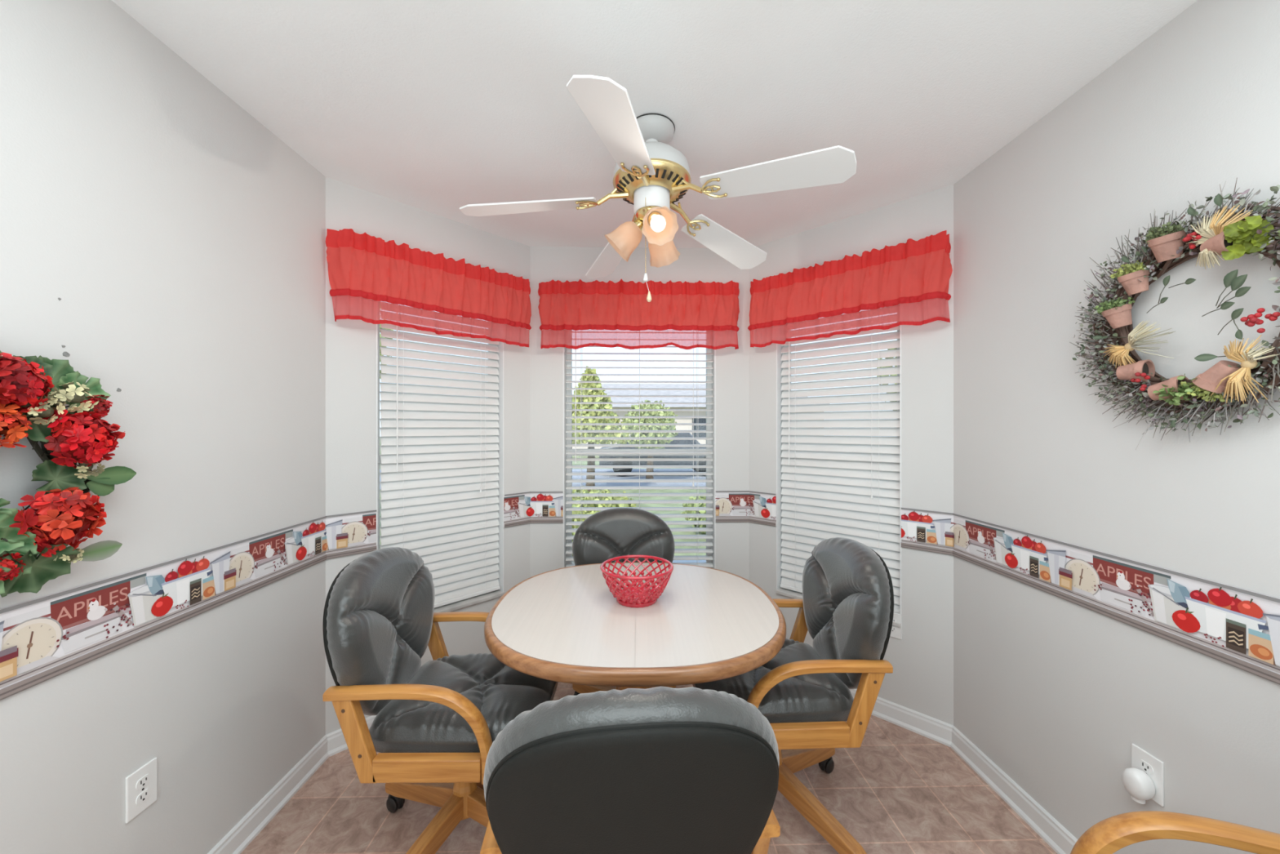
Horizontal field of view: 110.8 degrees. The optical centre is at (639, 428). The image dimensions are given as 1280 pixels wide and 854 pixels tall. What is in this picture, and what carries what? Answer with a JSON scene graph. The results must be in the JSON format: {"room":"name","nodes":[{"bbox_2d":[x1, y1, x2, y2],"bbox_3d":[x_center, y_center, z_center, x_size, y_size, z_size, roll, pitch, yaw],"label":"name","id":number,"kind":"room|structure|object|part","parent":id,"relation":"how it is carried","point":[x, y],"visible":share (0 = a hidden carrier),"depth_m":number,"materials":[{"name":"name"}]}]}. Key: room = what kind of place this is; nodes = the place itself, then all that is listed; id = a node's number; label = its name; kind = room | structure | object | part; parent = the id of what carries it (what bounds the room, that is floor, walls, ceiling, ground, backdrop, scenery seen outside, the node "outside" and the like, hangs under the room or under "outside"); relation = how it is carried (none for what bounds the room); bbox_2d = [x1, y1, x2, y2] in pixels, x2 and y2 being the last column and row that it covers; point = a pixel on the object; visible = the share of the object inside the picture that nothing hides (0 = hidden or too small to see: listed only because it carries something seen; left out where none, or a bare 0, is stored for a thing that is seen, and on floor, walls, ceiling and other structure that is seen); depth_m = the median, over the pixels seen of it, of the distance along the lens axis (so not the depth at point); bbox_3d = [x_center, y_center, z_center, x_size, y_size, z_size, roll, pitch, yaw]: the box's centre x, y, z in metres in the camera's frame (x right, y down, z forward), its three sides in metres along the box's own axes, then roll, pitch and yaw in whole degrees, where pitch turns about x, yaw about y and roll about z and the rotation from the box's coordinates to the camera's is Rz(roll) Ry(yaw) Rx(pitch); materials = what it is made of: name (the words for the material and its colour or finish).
{"room":"dining room","nodes":[
{"label":"dining room","id":0,"kind":"room"},
{"bbox_2d":[0,0,325,853],"bbox_3d":[-1.346,0.160,-0.184,0.131,2.440,4.190,0,0,-1],"label":"wall","id":1,"kind":"structure","parent":0,"point":[159,241],"depth_m":1.21,"materials":[{"name":"paint"}]},
{"bbox_2d":[0,351,136,597],"bbox_3d":[-1.234,0.090,0.858,0.129,0.514,0.456,0,0,-1],"label":"wreath","id":2,"kind":"object","parent":1,"relation":"attached to","point":[34,391],"visible":1,"depth_m":0.93,"materials":[{"name":"red plant"}]},
{"bbox_2d":[124,756,157,823],"bbox_3d":[-1.306,0.947,1.159,0.008,0.117,0.073,0,0,-1],"label":"electrical outlet","id":3,"kind":"object","parent":1,"relation":"attached to","point":[141,785],"visible":1,"depth_m":1.15,"materials":[{"name":"white plastic"}]},
{"bbox_2d":[136,788,150,804],"bbox_3d":[-1.303,0.967,1.159,0.002,0.025,0.033,0,0,-1],"label":"socket","id":4,"kind":"object","parent":3,"relation":"attached to","point":[143,795],"depth_m":1.16,"materials":[{"name":"white plastic"}]},
{"bbox_2d":[136,773,150,789],"bbox_3d":[-1.303,0.927,1.159,0.002,0.025,0.033,0,0,-1],"label":"socket","id":5,"kind":"object","parent":3,"relation":"attached to","point":[143,780],"depth_m":1.16,"materials":[{"name":"white plastic"}]},
{"bbox_2d":[0,509,376,700],"bbox_3d":[-1.213,0.460,-0.115,0.139,0.184,4.224,0,0,-1],"label":"trim","id":6,"kind":"structure","parent":1,"relation":"attached to","point":[43,638],"depth_m":1.18,"materials":[{"name":"paper"}]},
{"bbox_2d":[207,734,328,853],"bbox_3d":[-1.271,1.336,-0.183,0.020,0.088,4.090,0,0,-1],"label":"baseboard","id":7,"kind":"structure","parent":1,"relation":"attached to","point":[250,826],"depth_m":1.57,"materials":[{"name":"white paint"}]},
{"bbox_2d":[325,177,529,734],"bbox_3d":[-1.030,0.160,2.264,0.130,2.440,1.090,0,0,44],"label":"wall","id":8,"kind":"structure","parent":0,"point":[350,344],"depth_m":2.00,"materials":[{"name":"paint"}]},
{"bbox_2d":[326,715,376,756],"bbox_3d":[-0.976,1.336,2.212,0.020,0.088,0.990,0,0,44],"label":"baseboard","id":9,"kind":"structure","parent":8,"relation":"attached to","point":[336,743],"depth_m":1.88,"materials":[{"name":"white paint"}]},
{"bbox_2d":[325,228,531,346],"bbox_3d":[-0.937,-0.642,2.143,0.960,0.384,0.104,0,0,-44],"label":"valance","id":10,"kind":"object","parent":8,"relation":"attached to","point":[364,265],"visible":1,"depth_m":2.05,"materials":[{"name":"red fabric"}]},
{"bbox_3d":[-0.937,-0.671,2.141,0.954,0.178,0.089,0,0,-43],"label":"panel","id":11,"kind":"part","parent":10,"relation":"part of","materials":[{"name":"red fabric"}]},
{"bbox_2d":[376,320,504,612],"bbox_3d":[-1.011,0.137,2.261,0.128,1.576,0.634,0,0,44],"label":"window","id":12,"kind":"structure","parent":8,"relation":"in","point":[451,606],"depth_m":2.45,"materials":[{"name":"white paint"}]},
{"bbox_2d":[379,303,500,607],"bbox_3d":[-0.994,0.128,2.259,0.066,1.539,0.592,0,0,44],"label":"window blind","id":13,"kind":"object","parent":12,"relation":"attached to","point":[439,484],"visible":0.79,"depth_m":2.25,"materials":[{"name":"white plastic"}]},
{"bbox_3d":[-0.999,0.888,2.263,0.046,0.018,0.592,0,0,44],"label":"rail","id":14,"kind":"part","parent":13,"relation":"part of","materials":[{"name":"white plastic"}]},
{"bbox_3d":[-1.006,0.916,2.256,0.114,0.018,0.630,0,0,44],"label":"sill","id":15,"kind":"part","parent":12,"relation":"part of","materials":[{"name":"stone"}]},
{"bbox_2d":[503,491,563,527],"bbox_3d":[-0.615,0.460,2.546,0.332,0.184,0.075,0,0,-22],"label":"trim","id":16,"kind":"structure","parent":8,"relation":"attached to","point":[527,507],"depth_m":2.57,"materials":[{"name":"paper"}]},
{"bbox_2d":[529,246,749,580],"bbox_3d":[0.000,0.160,2.656,1.385,2.440,0.130,0,0,-1],"label":"wall","id":17,"kind":"structure","parent":0,"point":[547,264],"depth_m":2.59,"materials":[{"name":"paint"}]},
{"bbox_2d":[537,279,739,349],"bbox_3d":[-0.003,-0.640,2.492,1.158,0.388,0.089,0,0,-1],"label":"valance","id":18,"kind":"object","parent":17,"relation":"attached to","point":[596,308],"visible":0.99,"depth_m":2.49,"materials":[{"name":"red fabric"}]},
{"bbox_3d":[0.000,-0.670,2.496,1.151,0.179,0.079,0,0,-1],"label":"panel","id":19,"kind":"part","parent":18,"relation":"part of","materials":[{"name":"red fabric"}]},
{"bbox_2d":[563,328,715,568],"bbox_3d":[-0.003,0.137,2.640,0.896,1.576,0.128,0,0,-1],"label":"window","id":20,"kind":"structure","parent":17,"relation":"in","point":[566,357],"depth_m":2.66,"materials":[{"name":"white paint"}]},
{"bbox_2d":[565,329,713,567],"bbox_3d":[-0.002,0.128,2.626,0.872,1.539,0.066,0,0,-1],"label":"window blind","id":21,"kind":"object","parent":20,"relation":"attached to","point":[580,487],"visible":0.71,"depth_m":2.62,"materials":[{"name":"white plastic"}]},
{"bbox_3d":[0.314,-0.135,2.606,0.012,0.954,0.011,0,0,-1],"label":"pull cord","id":22,"kind":"part","parent":21,"relation":"part of","materials":[{"name":"white plastic"}]},
{"bbox_2d":[240,681,1057,853],"bbox_3d":[0.056,1.420,0.196,2.890,0.080,4.990,0,0,-1],"label":"floor","id":23,"kind":"structure","parent":0,"point":[903,791],"depth_m":1.58,"materials":[{"name":"tile"}]},
{"bbox_2d":[322,546,558,853],"bbox_3d":[-0.615,0.897,1.479,0.673,0.964,0.620,0,0,-9],"label":"swivel armchair","id":24,"kind":"object","parent":23,"relation":"on","point":[434,727],"visible":0.91,"depth_m":1.33,"materials":[{"name":"grey leather"}]},
{"bbox_3d":[-0.899,0.670,1.481,0.097,0.472,0.491,0,0,0],"label":"panel","id":25,"kind":"part","parent":24,"relation":"part of","materials":[{"name":"black leather"}]},
{"bbox_3d":[-0.789,0.866,1.235,0.127,0.232,0.032,0,0,0],"label":"post","id":26,"kind":"part","parent":24,"relation":"part of","materials":[{"name":"brown wood"}]},
{"bbox_3d":[-0.857,0.665,1.481,0.167,0.500,0.522,0,0,0],"label":"backrest","id":27,"kind":"part","parent":24,"relation":"part of","materials":[{"name":"grey leather"}]},
{"bbox_3d":[-0.641,0.851,1.235,0.461,0.258,0.043,0,0,0],"label":"armrest","id":28,"kind":"part","parent":24,"relation":"part of","materials":[{"name":"brown wood"}]},
{"bbox_3d":[-0.759,1.258,1.551,0.330,0.111,0.044,0,0,22],"label":"leg","id":29,"kind":"part","parent":24,"relation":"part of","materials":[{"name":"brown wood"}]},
{"bbox_3d":[-0.591,0.949,1.236,0.300,0.064,0.032,0,0,0],"label":"rail","id":30,"kind":"part","parent":24,"relation":"part of","materials":[{"name":"brown wood"}]},
{"bbox_3d":[-0.656,1.258,1.311,0.044,0.111,0.330,0,0,22],"label":"leg","id":31,"kind":"part","parent":24,"relation":"part of","materials":[{"name":"brown wood"}]},
{"bbox_3d":[-0.791,0.866,1.729,0.127,0.232,0.032,0,0,0],"label":"post","id":32,"kind":"part","parent":24,"relation":"part of","materials":[{"name":"brown wood"}]},
{"bbox_3d":[-0.643,0.851,1.729,0.461,0.258,0.043,0,0,0],"label":"armrest","id":33,"kind":"part","parent":24,"relation":"part of","materials":[{"name":"brown wood"}]},
{"bbox_3d":[-0.556,0.891,1.483,0.519,0.102,0.443,0,0,0],"label":"seat","id":34,"kind":"part","parent":24,"relation":"part of","materials":[{"name":"grey leather"}]},
{"bbox_3d":[-0.415,1.258,1.414,0.330,0.111,0.044,0,0,22],"label":"leg","id":35,"kind":"part","parent":24,"relation":"part of","materials":[{"name":"brown wood"}]},
{"bbox_3d":[-0.519,1.258,1.654,0.044,0.111,0.330,0,0,22],"label":"leg","id":36,"kind":"part","parent":24,"relation":"part of","materials":[{"name":"brown wood"}]},
{"bbox_2d":[572,507,675,695],"bbox_3d":[-0.075,0.897,2.033,0.537,0.964,0.651,0,0,-2],"label":"swivel armchair","id":37,"kind":"object","parent":23,"relation":"on","point":[605,535],"visible":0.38,"depth_m":2.23,"materials":[{"name":"black leather"}]},
{"bbox_3d":[-0.207,1.258,2.127,0.330,0.111,0.044,0,0,44],"label":"leg","id":38,"kind":"part","parent":37,"relation":"part of","materials":[{"name":"brown wood"}]},
{"bbox_3d":[-0.084,0.665,2.268,0.522,0.500,0.167,0,0,-2],"label":"backrest","id":39,"kind":"part","parent":37,"relation":"part of","materials":[{"name":"grey leather"}]},
{"bbox_3d":[0.054,1.258,2.132,0.044,0.111,0.330,0,0,44],"label":"leg","id":40,"kind":"part","parent":37,"relation":"part of","materials":[{"name":"brown wood"}]},
{"bbox_2d":[480,686,780,853],"bbox_3d":[-0.029,0.903,1.011,0.549,0.953,0.712,0,0,-5],"label":"swivel armchair","id":41,"kind":"object","parent":23,"relation":"on","point":[658,770],"visible":1,"depth_m":0.70,"materials":[{"name":"black leather"}]},
{"bbox_3d":[-0.276,0.851,0.995,0.043,0.258,0.460,0,0,-5],"label":"armrest","id":42,"kind":"part","parent":41,"relation":"part of","materials":[{"name":"brown wood"}]},
{"bbox_3d":[-0.008,0.671,0.776,0.522,0.500,0.167,0,7,-5],"label":"backrest","id":43,"kind":"part","parent":41,"relation":"part of","materials":[{"name":"grey leather"}]},
{"bbox_3d":[0.229,0.866,0.893,0.032,0.232,0.128,0,0,-5],"label":"post","id":44,"kind":"part","parent":41,"relation":"part of","materials":[{"name":"brown wood"}]},
{"bbox_3d":[0.216,0.851,1.040,0.043,0.258,0.460,0,0,-5],"label":"armrest","id":45,"kind":"part","parent":41,"relation":"part of","materials":[{"name":"brown wood"}]},
{"bbox_2d":[484,562,786,689],"bbox_3d":[-0.016,1.009,1.640,1.040,0.740,0.960,0,0,0],"label":"dining table","id":46,"kind":"object","parent":23,"relation":"on","point":[564,624],"visible":0.83,"depth_m":1.41,"materials":[{"name":"beige laminate"}]},
{"bbox_2d":[600,555,673,607],"bbox_3d":[-0.012,0.575,1.648,0.273,0.129,0.273,0,0,-1],"label":"bowl","id":47,"kind":"object","parent":46,"relation":"on","point":[633,595],"visible":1,"depth_m":1.59,"materials":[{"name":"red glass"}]},
{"bbox_2d":[692,537,893,853],"bbox_3d":[0.503,0.897,1.612,0.670,0.962,0.624,0,0,-2],"label":"swivel armchair","id":48,"kind":"object","parent":23,"relation":"on","point":[846,606],"visible":0.8,"depth_m":1.44,"materials":[{"name":"black leather"}]},
{"bbox_3d":[0.449,0.891,1.610,0.519,0.102,0.443,0,0,-2],"label":"seat","id":49,"kind":"part","parent":48,"relation":"part of","materials":[{"name":"grey leather"}]},
{"bbox_3d":[0.525,0.851,1.860,0.461,0.258,0.043,0,0,-2],"label":"armrest","id":50,"kind":"part","parent":48,"relation":"part of","materials":[{"name":"brown wood"}]},
{"bbox_3d":[0.673,0.866,1.866,0.127,0.232,0.032,0,0,-2],"label":"post","id":51,"kind":"part","parent":48,"relation":"part of","materials":[{"name":"brown wood"}]},
{"bbox_3d":[0.637,1.258,1.710,0.330,0.111,0.044,0,0,-32],"label":"leg","id":52,"kind":"part","parent":48,"relation":"part of","materials":[{"name":"brown wood"}]},
{"bbox_3d":[0.495,0.949,1.364,0.300,0.064,0.032,0,0,-2],"label":"rail","id":53,"kind":"part","parent":48,"relation":"part of","materials":[{"name":"brown wood"}]},
{"bbox_3d":[0.545,0.851,1.366,0.461,0.258,0.043,0,0,-2],"label":"armrest","id":54,"kind":"part","parent":48,"relation":"part of","materials":[{"name":"brown wood"}]},
{"bbox_3d":[0.579,1.258,1.454,0.044,0.111,0.330,0,0,-32],"label":"leg","id":55,"kind":"part","parent":48,"relation":"part of","materials":[{"name":"brown wood"}]},
{"bbox_3d":[0.749,0.665,1.621,0.167,0.500,0.522,0,0,-2],"label":"backrest","id":56,"kind":"part","parent":48,"relation":"part of","materials":[{"name":"grey leather"}]},
{"bbox_3d":[0.693,0.866,1.372,0.127,0.232,0.032,0,0,-2],"label":"post","id":57,"kind":"part","parent":48,"relation":"part of","materials":[{"name":"brown wood"}]},
{"bbox_3d":[0.791,0.670,1.623,0.097,0.472,0.491,0,0,-2],"label":"panel","id":58,"kind":"part","parent":48,"relation":"part of","materials":[{"name":"black leather"}]},
{"bbox_2d":[1070,810,1279,853],"bbox_3d":[0.954,0.897,0.584,0.672,0.962,0.618,0,0,13],"label":"swivel armchair","id":59,"kind":"object","parent":23,"relation":"on","point":[1109,835],"visible":1,"depth_m":0.82,"materials":[{"name":"brown wood"}]},
{"bbox_2d":[111,0,1197,248],"bbox_3d":[0.056,-1.120,0.196,2.890,0.120,4.990,0,0,-1],"label":"ceiling","id":60,"kind":"structure","parent":0,"point":[440,108],"depth_m":1.36,"materials":[{"name":"paint"}]},
{"bbox_2d":[459,75,856,302],"bbox_3d":[0.001,-0.745,1.554,1.222,0.630,1.257,0,0,-1],"label":"ceiling fan","id":61,"kind":"object","parent":60,"relation":"hanging from","point":[651,175],"visible":1,"depth_m":1.46,"materials":[{"name":"white wood"}]},
{"bbox_3d":[-0.384,-0.766,1.533,0.455,0.081,0.137,0,0,-7],"label":"blade","id":62,"kind":"part","parent":61,"relation":"part of","materials":[{"name":"white wood"}]},
{"bbox_3d":[-0.120,-0.766,1.960,0.137,0.081,0.455,0,0,-25],"label":"blade","id":63,"kind":"part","parent":61,"relation":"part of","materials":[{"name":"white wood"}]},
{"bbox_3d":[-0.059,-0.766,1.151,0.137,0.081,0.455,0,0,11],"label":"blade","id":64,"kind":"part","parent":61,"relation":"part of","materials":[{"name":"white wood"}]},
{"bbox_3d":[-0.060,-0.668,1.585,0.136,0.134,0.121,0,0,-1],"label":"lamp shade","id":65,"kind":"part","parent":61,"relation":"part of","materials":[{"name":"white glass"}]},
{"bbox_3d":[0.019,-0.514,1.506,0.016,0.028,0.016,0,0,-1],"label":"chain knob","id":66,"kind":"part","parent":61,"relation":"part of","materials":[{"name":"white plastic"}]},
{"bbox_3d":[0.031,-0.449,1.506,0.017,0.038,0.017,0,0,-1],"label":"chain knob","id":67,"kind":"part","parent":61,"relation":"part of","materials":[{"name":"white plastic"}]},
{"bbox_3d":[0.059,-0.688,1.478,0.052,0.070,0.079,0,0,-1],"label":"bulb","id":68,"kind":"part","parent":61,"relation":"part of","materials":[{"name":"white glass"}]},
{"bbox_3d":[0.066,-0.671,1.462,0.121,0.133,0.134,0,0,-1],"label":"lamp shade","id":69,"kind":"part","parent":61,"relation":"part of","materials":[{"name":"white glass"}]},
{"bbox_3d":[0.092,-0.668,1.661,0.124,0.134,0.134,0,0,-1],"label":"lamp shade","id":70,"kind":"part","parent":61,"relation":"part of","materials":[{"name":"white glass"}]},
{"bbox_3d":[0.367,-0.766,1.841,0.455,0.081,0.137,0,0,-43],"label":"blade","id":71,"kind":"part","parent":61,"relation":"part of","materials":[{"name":"white wood"}]},
{"bbox_3d":[0.405,-0.766,1.341,0.455,0.081,0.137,0,0,29],"label":"blade","id":72,"kind":"part","parent":61,"relation":"part of","materials":[{"name":"white wood"}]},
{"bbox_2d":[749,184,953,724],"bbox_3d":[1.048,0.160,2.309,1.094,2.440,0.130,0,0,44],"label":"wall","id":73,"kind":"structure","parent":0,"point":[921,680],"depth_m":2.02,"materials":[{"name":"paint"}]},
{"bbox_2d":[715,490,776,526],"bbox_3d":[0.617,0.460,2.573,0.342,0.184,0.076,0,0,19],"label":"trim","id":74,"kind":"structure","parent":73,"relation":"attached to","point":[731,506],"depth_m":2.60,"materials":[{"name":"paper"}]},
{"bbox_2d":[775,303,901,626],"bbox_3d":[1.027,0.138,2.308,0.622,1.575,0.128,0,0,44],"label":"window","id":75,"kind":"structure","parent":73,"relation":"in","point":[788,593],"depth_m":2.48,"materials":[{"name":"white paint"}]},
{"bbox_3d":[1.022,0.916,2.303,0.620,0.018,0.114,0,0,44],"label":"sill","id":76,"kind":"part","parent":75,"relation":"part of","materials":[{"name":"stone"}]},
{"bbox_2d":[780,305,899,613],"bbox_3d":[1.018,0.128,2.297,0.600,1.539,0.066,0,0,44],"label":"window blind","id":77,"kind":"object","parent":75,"relation":"attached to","point":[849,488],"visible":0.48,"depth_m":2.28,"materials":[{"name":"white plastic"}]},
{"bbox_3d":[1.023,0.888,2.302,0.600,0.018,0.046,0,0,44],"label":"rail","id":78,"kind":"part","parent":77,"relation":"part of","materials":[{"name":"white plastic"}]},
{"bbox_3d":[1.056,0.138,2.338,0.622,1.575,0.038,0,0,44],"label":"frame","id":79,"kind":"part","parent":75,"relation":"part of","materials":[{"name":"white plastic"}]},
{"bbox_2d":[747,230,952,347],"bbox_3d":[0.966,-0.643,2.189,0.957,0.385,0.100,0,0,42],"label":"valance","id":80,"kind":"object","parent":73,"relation":"attached to","point":[912,272],"visible":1,"depth_m":2.10,"materials":[{"name":"red fabric"}]},
{"bbox_3d":[0.966,-0.671,2.183,0.949,0.177,0.093,0,0,42],"label":"panel","id":81,"kind":"part","parent":80,"relation":"part of","materials":[{"name":"red fabric"}]},
{"bbox_2d":[889,612,902,639],"bbox_3d":[1.190,0.925,2.079,0.073,0.117,0.008,0,0,44],"label":"electrical outlet","id":82,"kind":"object","parent":73,"relation":"attached to","point":[896,632],"visible":0.56,"depth_m":2.06,"materials":[{"name":"white plastic"}]},
{"bbox_2d":[891,626,896,632],"bbox_3d":[1.188,0.945,2.077,0.033,0.025,0.002,0,0,44],"label":"socket","id":83,"kind":"object","parent":82,"relation":"attached to","point":[894,628],"depth_m":2.07,"materials":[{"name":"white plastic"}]},
{"bbox_2d":[848,688,953,746],"bbox_3d":[0.997,1.336,2.255,0.994,0.088,0.020,0,0,44],"label":"baseboard","id":84,"kind":"structure","parent":73,"relation":"attached to","point":[932,728],"depth_m":2.02,"materials":[{"name":"white paint"}]},
{"bbox_2d":[953,0,1279,853],"bbox_3d":[1.473,0.160,-0.123,0.130,2.440,4.190,0,0,-1],"label":"wall","id":85,"kind":"structure","parent":0,"point":[1057,692],"depth_m":1.28,"materials":[{"name":"paint"}]},
{"bbox_2d":[950,725,1077,853],"bbox_3d":[1.398,1.336,-0.125,0.020,0.088,4.090,0,0,-1],"label":"baseboard","id":86,"kind":"structure","parent":85,"relation":"attached to","point":[1051,831],"depth_m":1.60,"materials":[{"name":"white paint"}]},
{"bbox_2d":[901,506,1279,684],"bbox_3d":[1.333,0.460,-0.056,0.147,0.184,4.230,0,0,-1],"label":"trim","id":87,"kind":"structure","parent":85,"relation":"attached to","point":[1239,628],"depth_m":1.25,"materials":[{"name":"paper"}]},
{"bbox_2d":[1131,743,1164,806],"bbox_3d":[1.375,0.938,1.198,0.008,0.117,0.073,0,0,-1],"label":"electrical outlet","id":88,"kind":"object","parent":85,"relation":"attached to","point":[1141,759],"visible":0.8,"depth_m":1.18,"materials":[{"name":"white plastic"}]},
{"bbox_2d":[1121,767,1155,804],"bbox_3d":[1.349,0.968,1.198,0.044,0.084,0.058,0,0,-1],"label":"air freshener","id":89,"kind":"object","parent":88,"relation":"attached to","point":[1141,788],"visible":1,"depth_m":1.19,"materials":[{"name":"white plastic"}]},
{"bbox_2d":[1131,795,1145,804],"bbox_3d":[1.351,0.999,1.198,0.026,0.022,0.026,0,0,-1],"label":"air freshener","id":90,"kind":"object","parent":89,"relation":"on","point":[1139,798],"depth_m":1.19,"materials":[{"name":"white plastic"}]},
{"bbox_2d":[1138,759,1153,774],"bbox_3d":[1.372,0.918,1.198,0.002,0.025,0.033,0,0,-1],"label":"socket","id":91,"kind":"object","parent":88,"relation":"attached to","point":[1145,765],"depth_m":1.20,"materials":[{"name":"white plastic"}]},
{"bbox_2d":[1069,177,1279,449],"bbox_3d":[1.335,-0.257,1.057,0.103,0.631,0.604,0,0,0],"label":"wreath","id":92,"kind":"object","parent":85,"relation":"attached to","point":[1233,235],"visible":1,"depth_m":1.07,"materials":[{"name":"plant"}]},
{"label":"outside","id":93,"kind":"structure","parent":0,"visible":0},
{"bbox_2d":[379,438,835,556],"bbox_3d":[-0.913,1.630,41.990,120.000,0.100,78.000,0,0,-1],"label":"ground","id":94,"kind":"structure","parent":93,"point":[578,463],"depth_m":9.30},
{"bbox_2d":[379,324,392,378],"bbox_3d":[-5.319,-0.547,6.086,3.546,4.260,3.408,0,0,-1],"label":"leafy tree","id":95,"kind":"object","parent":94,"relation":"on","point":[380,324],"visible":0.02,"depth_m":6.65,"materials":[{"name":"green plant"}]},
{"bbox_2d":[572,365,630,491],"bbox_3d":[-1.218,0.020,11.002,2.120,3.128,2.020,0,0,-32],"label":"tree","id":96,"kind":"object","parent":94,"relation":"on","point":[588,371],"visible":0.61,"depth_m":10.65,"materials":[{"name":"green plant"}]},
{"bbox_3d":[-1.275,-0.549,11.001,2.045,1.990,2.101,0,0,-1],"label":"crown","id":97,"kind":"part","parent":96,"relation":"part of","materials":[{"name":"green plant"}]},
{"bbox_2d":[572,489,638,555],"bbox_3d":[-0.652,1.167,5.612,1.649,0.868,1.664,0,0,5],"label":"bush","id":98,"kind":"object","parent":94,"relation":"on","point":[589,498],"visible":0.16,"depth_m":5.37,"materials":[{"name":"green plant"}]},
{"bbox_2d":[620,400,678,479],"bbox_3d":[0.252,0.371,12.802,1.704,2.428,1.636,0,0,18],"label":"leafy tree","id":99,"kind":"object","parent":94,"relation":"on","point":[643,406],"visible":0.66,"depth_m":12.44,"materials":[{"name":"green plant"}]},
{"bbox_3d":[0.278,-0.067,12.836,1.685,1.552,1.705,0,0,-1],"label":"crown","id":100,"kind":"part","parent":99,"relation":"part of","materials":[{"name":"green plant"}]},
{"bbox_2d":[680,496,706,533],"bbox_3d":[1.189,1.263,6.631,1.142,0.712,1.196,0,0,-1],"label":"bush","id":101,"kind":"object","parent":94,"relation":"on","point":[700,504],"visible":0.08,"depth_m":6.49,"materials":[{"name":"green plant"}]},
{"bbox_2d":[572,383,830,448],"bbox_3d":[2.869,-0.670,29.069,17.400,4.500,7.400,0,0,-1],"label":"house","id":102,"kind":"structure","parent":94,"relation":"on","point":[615,399],"depth_m":26.39,"materials":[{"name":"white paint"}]},
{"bbox_2d":[876,347,897,410],"bbox_3d":[6.348,-0.366,8.622,2.990,3.898,3.083,0,0,-1],"label":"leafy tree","id":103,"kind":"object","parent":94,"relation":"on","point":[895,348],"visible":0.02,"depth_m":9.10,"materials":[{"name":"green plant"}]},
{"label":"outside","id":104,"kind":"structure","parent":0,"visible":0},
{"bbox_2d":[572,560,706,563],"bbox_3d":[-0.096,1.570,4.399,120.000,0.040,1.600,0,0,-1],"label":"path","id":105,"kind":"structure","parent":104,"point":[673,561],"depth_m":5.15,"materials":[{"name":"concrete"}]},
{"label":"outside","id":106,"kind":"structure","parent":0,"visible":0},
{"bbox_2d":[379,468,706,489],"bbox_3d":[-0.309,1.570,14.197,120.000,0.040,5.500,0,0,-1],"label":"road","id":107,"kind":"structure","parent":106,"point":[574,477],"depth_m":13.76,"materials":[{"name":"grey asphalt"}]},
{"bbox_2d":[599,432,706,476],"bbox_3d":[0.804,0.825,15.021,4.260,1.449,1.800,0,0,-1],"label":"parked car","id":108,"kind":"object","parent":107,"relation":"on","point":[679,434],"visible":0.4,"depth_m":14.17,"materials":[{"name":"grey paint"}]}
]}

